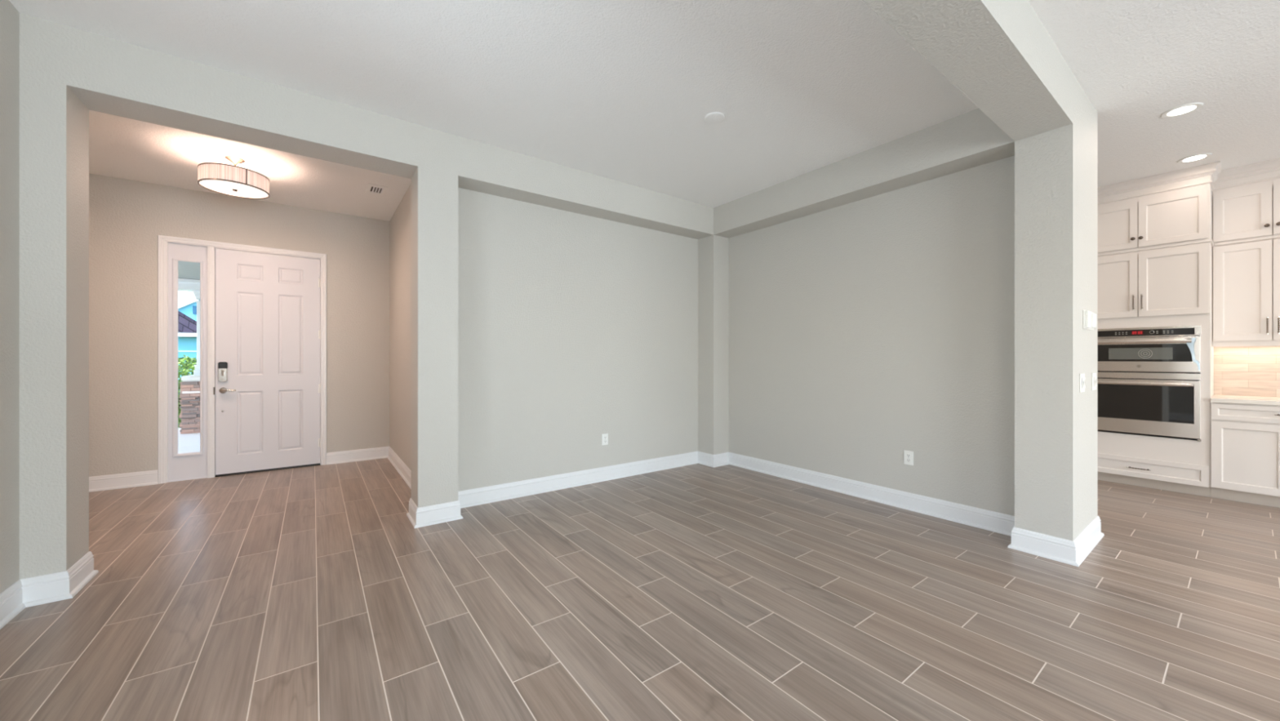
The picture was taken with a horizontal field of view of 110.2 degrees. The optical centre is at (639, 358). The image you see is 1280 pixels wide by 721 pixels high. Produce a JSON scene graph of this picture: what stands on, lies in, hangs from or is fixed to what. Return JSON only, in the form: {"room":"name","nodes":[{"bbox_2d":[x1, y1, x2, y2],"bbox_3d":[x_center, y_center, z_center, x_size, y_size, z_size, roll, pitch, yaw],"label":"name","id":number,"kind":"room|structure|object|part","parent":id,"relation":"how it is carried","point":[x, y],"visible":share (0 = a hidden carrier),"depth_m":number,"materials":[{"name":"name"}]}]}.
{"room":"empty living room","nodes":[
{"label":"empty living room","id":0,"kind":"room"},
{"bbox_2d":[0,0,19,593],"bbox_3d":[-0.485,-0.250,-1.491,0.120,3.040,9.268,0,0,-36],"label":"wall","id":1,"kind":"structure","parent":0,"point":[9,15],"depth_m":2.20,"materials":[{"name":"paint"}]},
{"bbox_2d":[0,579,25,629],"bbox_3d":[-0.425,1.200,-1.447,0.030,0.141,9.268,0,0,-36],"label":"baseboard","id":2,"kind":"structure","parent":1,"relation":"attached to","point":[11,604],"depth_m":2.19,"materials":[{"name":"paint"}]},
{"bbox_2d":[19,551,98,607],"bbox_3d":[-3.189,1.200,2.456,0.183,0.141,0.355,0,0,-36],"label":"baseboard","id":3,"kind":"object","parent":1,"relation":"attached to","point":[62,585],"visible":0.99,"depth_m":2.35,"materials":[{"name":"paint"}]},
{"bbox_2d":[177,427,199,453],"bbox_3d":[-6.582,1.395,6.700,7.700,0.190,5.210,0,0,-36],"label":"floor","id":4,"kind":"structure","parent":0,"point":[187,442],"depth_m":6.88,"materials":[{"name":"white concrete"}]},
{"bbox_2d":[178,374,199,433],"bbox_3d":[-7.853,0.800,8.088,0.619,1.000,0.619,0,0,-36],"label":"stone pier","id":5,"kind":"object","parent":4,"relation":"on","point":[189,394],"visible":0.52,"depth_m":7.75,"materials":[{"name":"beige stone"}]},
{"bbox_2d":[192,290,199,375],"bbox_3d":[-7.853,-0.453,8.088,0.310,1.506,0.310,0,0,-36],"label":"porch column","id":6,"kind":"structure","parent":5,"relation":"on","point":[197,293],"depth_m":7.94,"materials":[{"name":"white paint"}]},
{"bbox_2d":[177,261,199,279],"bbox_3d":[-6.413,-1.460,6.638,7.500,0.140,4.910,0,0,-36],"label":"ceiling","id":7,"kind":"structure","parent":0,"point":[188,270],"depth_m":7.05,"materials":[{"name":"paint"}]},
{"bbox_2d":[177,278,199,291],"bbox_3d":[-7.569,-1.296,8.215,7.500,0.177,0.400,0,0,-36],"label":"trim","id":8,"kind":"structure","parent":7,"relation":"attached to","point":[184,284],"depth_m":7.79,"materials":[{"name":"white paint"}]},
{"bbox_2d":[88,173,389,476],"bbox_3d":[-4.382,-0.250,4.996,2.755,3.040,0.140,0,0,-36],"label":"wall","id":9,"kind":"structure","parent":0,"point":[126,217],"depth_m":4.61,"materials":[{"name":"paint"}]},
{"bbox_2d":[88,469,157,492],"bbox_3d":[-5.165,1.200,4.317,0.690,0.141,0.030,0,0,-36],"label":"baseboard","id":10,"kind":"structure","parent":9,"relation":"attached to","point":[110,482],"depth_m":4.38,"materials":[{"name":"paint"}]},
{"bbox_2d":[167,242,207,482],"bbox_3d":[-4.748,0.037,4.695,0.298,2.466,0.063,0,0,-36],"label":"window","id":11,"kind":"structure","parent":9,"relation":"in","point":[189,465],"depth_m":4.67,"materials":[{"name":"white paint"}]},
{"bbox_3d":[-4.738,-0.008,4.677,0.229,2.056,0.022,0,0,-36],"label":"frame","id":12,"kind":"part","parent":11,"relation":"part of","materials":[{"name":"white paint"}]},
{"bbox_2d":[157,235,326,484],"bbox_3d":[-4.362,0.033,4.991,1.306,2.474,0.132,0,0,-36],"label":"door frame","id":13,"kind":"structure","parent":9,"relation":"attached to","point":[211,250],"depth_m":4.75,"materials":[{"name":"paint"}]},
{"bbox_2d":[213,248,320,476],"bbox_3d":[-4.199,0.043,5.067,0.935,2.454,0.162,0,0,-36],"label":"door","id":14,"kind":"structure","parent":9,"relation":"in","point":[268,331],"depth_m":5.03,"materials":[{"name":"white paint"}]},
{"bbox_3d":[-4.490,0.344,4.803,0.064,0.064,0.052,0,0,-36],"label":"handle","id":15,"kind":"part","parent":14,"relation":"part of","materials":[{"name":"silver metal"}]},
{"bbox_3d":[-4.432,0.343,4.814,0.114,0.030,0.029,0,0,-36],"label":"lever","id":16,"kind":"part","parent":14,"relation":"part of","materials":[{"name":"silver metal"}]},
{"bbox_2d":[326,446,389,464],"bbox_3d":[-3.489,1.200,5.545,0.665,0.141,0.030,0,0,-36],"label":"baseboard","id":17,"kind":"structure","parent":9,"relation":"attached to","point":[351,455],"depth_m":5.53,"materials":[{"name":"paint"}]},
{"bbox_2d":[19,13,728,578],"bbox_3d":[-1.464,-0.250,3.772,6.016,3.040,0.381,0,0,-36],"label":"wall","id":18,"kind":"structure","parent":0,"point":[556,308],"depth_m":3.59,"materials":[{"name":"paint"}]},
{"bbox_2d":[457,450,697,508],"bbox_3d":[-0.437,1.200,4.594,2.864,0.141,0.030,0,0,-36],"label":"baseboard","id":19,"kind":"structure","parent":18,"relation":"attached to","point":[485,495],"depth_m":4.39,"materials":[{"name":"paint"}]},
{"bbox_2d":[601,433,608,444],"bbox_3d":[-0.364,0.843,4.660,0.075,0.118,0.009,0,0,-36],"label":"wall outlet","id":20,"kind":"object","parent":18,"relation":"attached to","point":[604,436],"visible":1,"depth_m":4.66,"materials":[{"name":"white plastic"}]},
{"bbox_2d":[697,450,728,467],"bbox_3d":[0.889,1.200,5.404,0.290,0.141,0.290,0,0,-36],"label":"baseboard","id":21,"kind":"structure","parent":18,"relation":"attached to","point":[705,459],"depth_m":5.31,"materials":[{"name":"paint"}]},
{"bbox_2d":[389,182,411,471],"bbox_3d":[-2.473,-0.250,4.823,0.120,3.040,2.676,0,0,-36],"label":"wall","id":22,"kind":"structure","parent":0,"point":[400,224],"depth_m":4.99,"materials":[{"name":"paint"}]},
{"bbox_2d":[386,446,462,528],"bbox_3d":[-2.392,1.200,4.594,0.350,0.141,2.862,0,0,-36],"label":"baseboard","id":23,"kind":"structure","parent":22,"relation":"attached to","point":[428,515],"depth_m":3.49,"materials":[{"name":"paint"}]},
{"bbox_2d":[0,457,1279,720],"bbox_3d":[1.850,1.330,1.950,9.490,0.120,12.340,0,0,-36],"label":"floor","id":24,"kind":"structure","parent":0,"point":[695,592],"depth_m":2.24,"materials":[{"name":"brown tile"}]},
{"bbox_2d":[1097,241,1213,497],"bbox_3d":[5.181,0.102,4.597,0.698,2.335,0.874,0,0,-36],"label":"tall cabinet","id":25,"kind":"object","parent":24,"relation":"on","point":[1172,286],"visible":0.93,"depth_m":4.30,"materials":[{"name":"paint"}]},
{"bbox_3d":[4.806,-0.726,4.590,0.019,0.622,0.422,0,0,-36],"label":"cabinet door","id":26,"kind":"part","parent":25,"relation":"part of","materials":[{"name":"paint"}]},
{"bbox_3d":[4.894,-0.556,4.427,0.033,0.145,0.014,0,0,-36],"label":"handle","id":27,"kind":"part","parent":25,"relation":"part of","materials":[{"name":"silver metal"}]},
{"bbox_3d":[4.915,1.084,4.398,0.033,0.013,0.150,0,0,-36],"label":"handle","id":28,"kind":"part","parent":25,"relation":"part of","materials":[{"name":"silver metal"}]},
{"bbox_2d":[1097,324,1200,441],"bbox_3d":[5.141,0.227,4.567,0.608,1.070,0.772,0,0,-36],"label":"double oven","id":29,"kind":"object","parent":25,"relation":"in","point":[1149,384],"visible":0.82,"depth_m":4.35,"materials":[{"name":"silver metal"}]},
{"bbox_3d":[4.893,-0.169,4.406,0.018,0.040,0.700,0,0,-36],"label":"handle","id":30,"kind":"part","parent":29,"relation":"part of","materials":[{"name":"silver metal"}]},
{"bbox_3d":[4.922,-0.057,4.411,0.002,0.170,0.675,0,0,-36],"label":"door glass","id":31,"kind":"part","parent":29,"relation":"part of","materials":[{"name":"black glass"}]},
{"bbox_3d":[4.902,0.244,4.394,0.018,0.032,0.690,0,0,-36],"label":"handle","id":32,"kind":"part","parent":29,"relation":"part of","materials":[{"name":"silver metal"}]},
{"bbox_3d":[4.924,0.422,4.408,0.002,0.365,0.692,0,0,-36],"label":"door glass","id":33,"kind":"part","parent":29,"relation":"part of","materials":[{"name":"black glass"}]},
{"bbox_3d":[4.937,-0.255,4.419,0.011,0.062,0.698,0,0,-36],"label":"control panel","id":34,"kind":"part","parent":29,"relation":"part of","materials":[{"name":"black glass"}]},
{"bbox_3d":[4.933,0.473,4.415,0.021,0.534,0.764,0,0,-36],"label":"oven door","id":35,"kind":"part","parent":29,"relation":"part of","materials":[{"name":"silver metal"}]},
{"bbox_3d":[4.933,-0.040,4.415,0.021,0.336,0.764,0,0,-36],"label":"oven door","id":36,"kind":"part","parent":29,"relation":"part of","materials":[{"name":"silver metal"}]},
{"bbox_3d":[4.935,0.168,4.417,0.015,0.060,0.768,0,0,-36],"label":"trim","id":37,"kind":"part","parent":29,"relation":"part of","materials":[{"name":"silver metal"}]},
{"bbox_3d":[4.937,-0.261,4.418,0.012,0.094,0.772,0,0,-36],"label":"control trim","id":38,"kind":"part","parent":29,"relation":"part of","materials":[{"name":"silver metal"}]},
{"bbox_3d":[4.934,1.078,4.415,0.019,0.192,0.856,0,0,-36],"label":"drawer","id":39,"kind":"part","parent":25,"relation":"part of","materials":[{"name":"paint"}]},
{"bbox_3d":[5.060,-0.726,4.243,0.019,0.622,0.426,0,0,-36],"label":"cabinet door","id":40,"kind":"part","parent":25,"relation":"part of","materials":[{"name":"paint"}]},
{"bbox_2d":[1210,402,1279,507],"bbox_3d":[5.687,0.833,3.910,0.698,0.874,0.830,0,0,-36],"label":"base cabinet","id":41,"kind":"object","parent":24,"relation":"on","point":[1245,438],"visible":0.99,"depth_m":3.91,"materials":[{"name":"paint"}]},
{"bbox_2d":[1210,394,1279,405],"bbox_3d":[5.698,0.377,3.915,0.676,0.037,0.835,0,0,-36],"label":"countertop","id":42,"kind":"structure","parent":41,"relation":"on","point":[1215,397],"depth_m":3.97,"materials":[{"name":"stone"}]},
{"bbox_3d":[5.439,0.478,3.729,0.019,0.140,0.820,0,0,-36],"label":"drawer","id":43,"kind":"part","parent":41,"relation":"part of","materials":[{"name":"paint"}]},
{"bbox_2d":[8,0,1279,221],"bbox_3d":[1.838,-1.830,1.966,9.490,0.120,12.380,0,0,-36],"label":"ceiling","id":44,"kind":"structure","parent":0,"point":[622,91],"depth_m":2.82,"materials":[{"name":"white paint"}]},
{"bbox_2d":[197,155,269,199],"bbox_3d":[-3.588,-1.625,3.954,0.473,0.290,0.473,0,0,-36],"label":"ceiling lamp","id":45,"kind":"object","parent":44,"relation":"attached to","point":[233,180],"visible":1,"depth_m":3.86,"materials":[{"name":"white fabric"}]},
{"bbox_2d":[199,179,267,198],"bbox_3d":[-3.588,-1.501,3.954,0.452,0.012,0.452,0,0,-36],"label":"diffuser","id":46,"kind":"object","parent":45,"relation":"attached to","point":[242,188],"depth_m":3.93,"materials":[{"name":"white glass"}]},
{"bbox_2d":[364,182,388,195],"bbox_3d":[-2.760,-1.765,4.672,0.180,0.010,0.300,0,0,-36],"label":"ceiling vent","id":47,"kind":"object","parent":44,"relation":"in","point":[371,188],"visible":1,"depth_m":4.66,"materials":[{"name":"white metal"}]},
{"bbox_2d":[704,111,724,124],"bbox_3d":[0.548,-1.764,3.275,0.146,0.013,0.146,0,0,-36],"label":"cover plate","id":48,"kind":"object","parent":44,"relation":"attached to","point":[713,117],"visible":1,"depth_m":3.26,"materials":[{"name":"white paint"}]},
{"bbox_2d":[1160,102,1204,118],"bbox_3d":[3.861,-1.766,3.181,0.196,0.007,0.196,0,0,-36],"label":"recessed light","id":49,"kind":"object","parent":44,"relation":"in","point":[1184,109],"visible":1,"depth_m":3.17,"materials":[{"name":"white plastic"}]},
{"bbox_2d":[1177,152,1212,163],"bbox_3d":[4.893,-1.766,3.938,0.196,0.007,0.196,0,0,-36],"label":"recessed light","id":50,"kind":"object","parent":44,"relation":"in","point":[1195,157],"visible":1,"depth_m":3.93,"materials":[{"name":"white plastic"}]},
{"bbox_2d":[713,72,1097,540],"bbox_3d":[1.966,-0.250,4.380,0.759,3.040,3.455,0,0,-36],"label":"wall","id":51,"kind":"structure","parent":0,"point":[926,292],"depth_m":3.56,"materials":[{"name":"paint"}]},
{"bbox_2d":[728,452,1014,536],"bbox_3d":[1.887,1.200,4.263,0.030,0.141,2.789,0,0,-36],"label":"baseboard","id":52,"kind":"structure","parent":51,"relation":"attached to","point":[999,522],"depth_m":3.89,"materials":[{"name":"paint"}]},
{"bbox_2d":[903,449,913,465],"bbox_3d":[2.266,0.836,3.763,0.009,0.118,0.075,0,0,-36],"label":"wall outlet","id":53,"kind":"object","parent":51,"relation":"attached to","point":[908,455],"visible":1,"depth_m":3.76,"materials":[{"name":"white plastic"}]},
{"bbox_2d":[862,0,1072,141],"bbox_3d":[0.577,-1.613,1.398,5.008,0.314,0.285,0,0,-36],"label":"beam","id":54,"kind":"structure","parent":51,"relation":"attached to","point":[1000,55],"depth_m":2.21,"materials":[{"name":"paint"}]},
{"bbox_2d":[1007,515,1104,566],"bbox_3d":[2.903,1.200,3.102,0.818,0.141,0.344,0,0,-36],"label":"baseboard","id":55,"kind":"structure","parent":51,"relation":"attached to","point":[1074,552],"depth_m":2.88,"materials":[{"name":"paint"}]},
{"bbox_2d":[1079,373,1085,392],"bbox_3d":[2.877,0.157,2.898,0.118,0.122,0.013,0,0,-36],"label":"light switch","id":56,"kind":"object","parent":51,"relation":"attached to","point":[1082,375],"visible":1,"depth_m":2.87,"materials":[{"name":"white plastic"}]},
{"bbox_2d":[1082,310,1096,329],"bbox_3d":[3.033,-0.258,3.004,0.310,0.122,0.026,0,0,-36],"label":"wall control","id":57,"kind":"object","parent":51,"relation":"attached to","point":[1089,318],"visible":1,"depth_m":2.92,"materials":[{"name":"white plastic"}]},
{"bbox_2d":[1091,372,1097,390],"bbox_3d":[3.177,0.160,3.118,0.118,0.122,0.013,0,0,-36],"label":"light switch","id":58,"kind":"object","parent":51,"relation":"attached to","point":[1094,376],"visible":1,"depth_m":3.09,"materials":[{"name":"white plastic"}]},
{"bbox_3d":[6.650,-0.250,3.292,0.120,3.040,8.550,0,0,-36],"label":"wall","id":59,"kind":"structure","parent":0,"visible":0},
{"bbox_2d":[1097,182,1213,256],"bbox_3d":[5.184,-1.419,4.593,0.698,0.703,0.884,0,0,-36],"label":"upper cabinet","id":60,"kind":"object","parent":59,"relation":"attached to","point":[1180,216],"visible":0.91,"depth_m":4.32,"materials":[{"name":"paint"}]},
{"bbox_3d":[4.806,-1.327,4.590,0.019,0.450,0.422,0,0,-36],"label":"cabinet door","id":61,"kind":"part","parent":60,"relation":"part of","materials":[{"name":"paint"}]},
{"bbox_3d":[5.059,-1.327,4.244,0.019,0.450,0.424,0,0,-36],"label":"cabinet door","id":62,"kind":"part","parent":60,"relation":"part of","materials":[{"name":"paint"}]},
{"bbox_2d":[1097,157,1279,204],"bbox_3d":[5.249,-1.686,4.233,0.388,0.168,1.542,0,0,-36],"label":"crown molding","id":63,"kind":"structure","parent":60,"relation":"attached to","point":[1212,173],"depth_m":4.18,"materials":[{"name":"paint"}]},
{"bbox_2d":[1212,177,1279,246],"bbox_3d":[5.772,-1.420,4.073,0.372,0.700,0.668,0,0,-36],"label":"upper cabinet","id":64,"kind":"object","parent":59,"relation":"attached to","point":[1251,212],"visible":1,"depth_m":4.10,"materials":[{"name":"paint"}]},
{"bbox_3d":[5.754,-1.332,3.854,0.019,0.448,0.326,0,0,-36],"label":"cabinet door","id":65,"kind":"part","parent":64,"relation":"part of","materials":[{"name":"paint"}]},
{"bbox_2d":[1212,238,1279,346],"bbox_3d":[5.772,-0.591,4.073,0.372,0.955,0.668,0,0,-36],"label":"upper cabinet","id":66,"kind":"object","parent":59,"relation":"attached to","point":[1246,276],"visible":1,"depth_m":4.10,"materials":[{"name":"paint"}]},
{"bbox_3d":[5.672,-0.121,3.999,0.019,0.017,0.667,0,0,-36],"label":"light rail","id":67,"kind":"part","parent":66,"relation":"part of","materials":[{"name":"paint"}]},
{"bbox_3d":[5.619,-0.296,3.996,0.033,0.145,0.014,0,0,-36],"label":"handle","id":68,"kind":"part","parent":66,"relation":"part of","materials":[{"name":"silver metal"}]},
{"bbox_3d":[5.754,-0.614,3.854,0.019,0.893,0.326,0,0,-36],"label":"cabinet door","id":69,"kind":"part","parent":66,"relation":"part of","materials":[{"name":"paint"}]},
{"bbox_3d":[5.653,-0.296,3.949,0.033,0.145,0.014,0,0,-36],"label":"handle","id":70,"kind":"part","parent":66,"relation":"part of","materials":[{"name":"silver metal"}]},
{"bbox_2d":[1213,346,1279,396],"bbox_3d":[5.968,0.114,4.113,0.010,0.487,0.835,0,0,-36],"label":"backsplash","id":71,"kind":"structure","parent":59,"relation":"attached to","point":[1242,371],"depth_m":4.29,"materials":[{"name":"tile"}]},
{"label":"outside","id":72,"kind":"structure","parent":0,"visible":0},
{"bbox_3d":[-22.662,1.630,30.932,80.000,0.280,63.310,0,0,-36],"label":"lawn","id":73,"kind":"structure","parent":72,"visible":0},
{"bbox_2d":[177,377,182,427],"bbox_3d":[-9.052,0.906,8.537,0.905,1.174,0.936,0,0,-36],"label":"flowering shrub","id":74,"kind":"object","parent":73,"relation":"on","point":[180,380],"visible":0.04,"depth_m":8.56,"materials":[{"name":"green plant"}]},
{"bbox_2d":[177,354,196,414],"bbox_3d":[-11.634,0.688,11.538,2.406,1.616,1.951,0,0,-36],"label":"shrub","id":75,"kind":"object","parent":73,"relation":"on","point":[189,363],"visible":0.07,"depth_m":11.21,"materials":[{"name":"green plant"}]},
{"bbox_2d":[177,298,198,394],"bbox_3d":[-19.709,-2.061,21.994,7.800,7.102,7.620,0,0,-36],"label":"house","id":76,"kind":"structure","parent":73,"relation":"on","point":[187,312],"depth_m":18.60,"materials":[{"name":"blue paint"}]},
{"bbox_2d":[192,306,196,314],"bbox_3d":[-18.772,-2.060,18.955,0.320,0.340,0.050,0,0,-36],"label":"gable vent","id":77,"kind":"object","parent":76,"relation":"attached to","point":[194,308],"depth_m":18.88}
]}

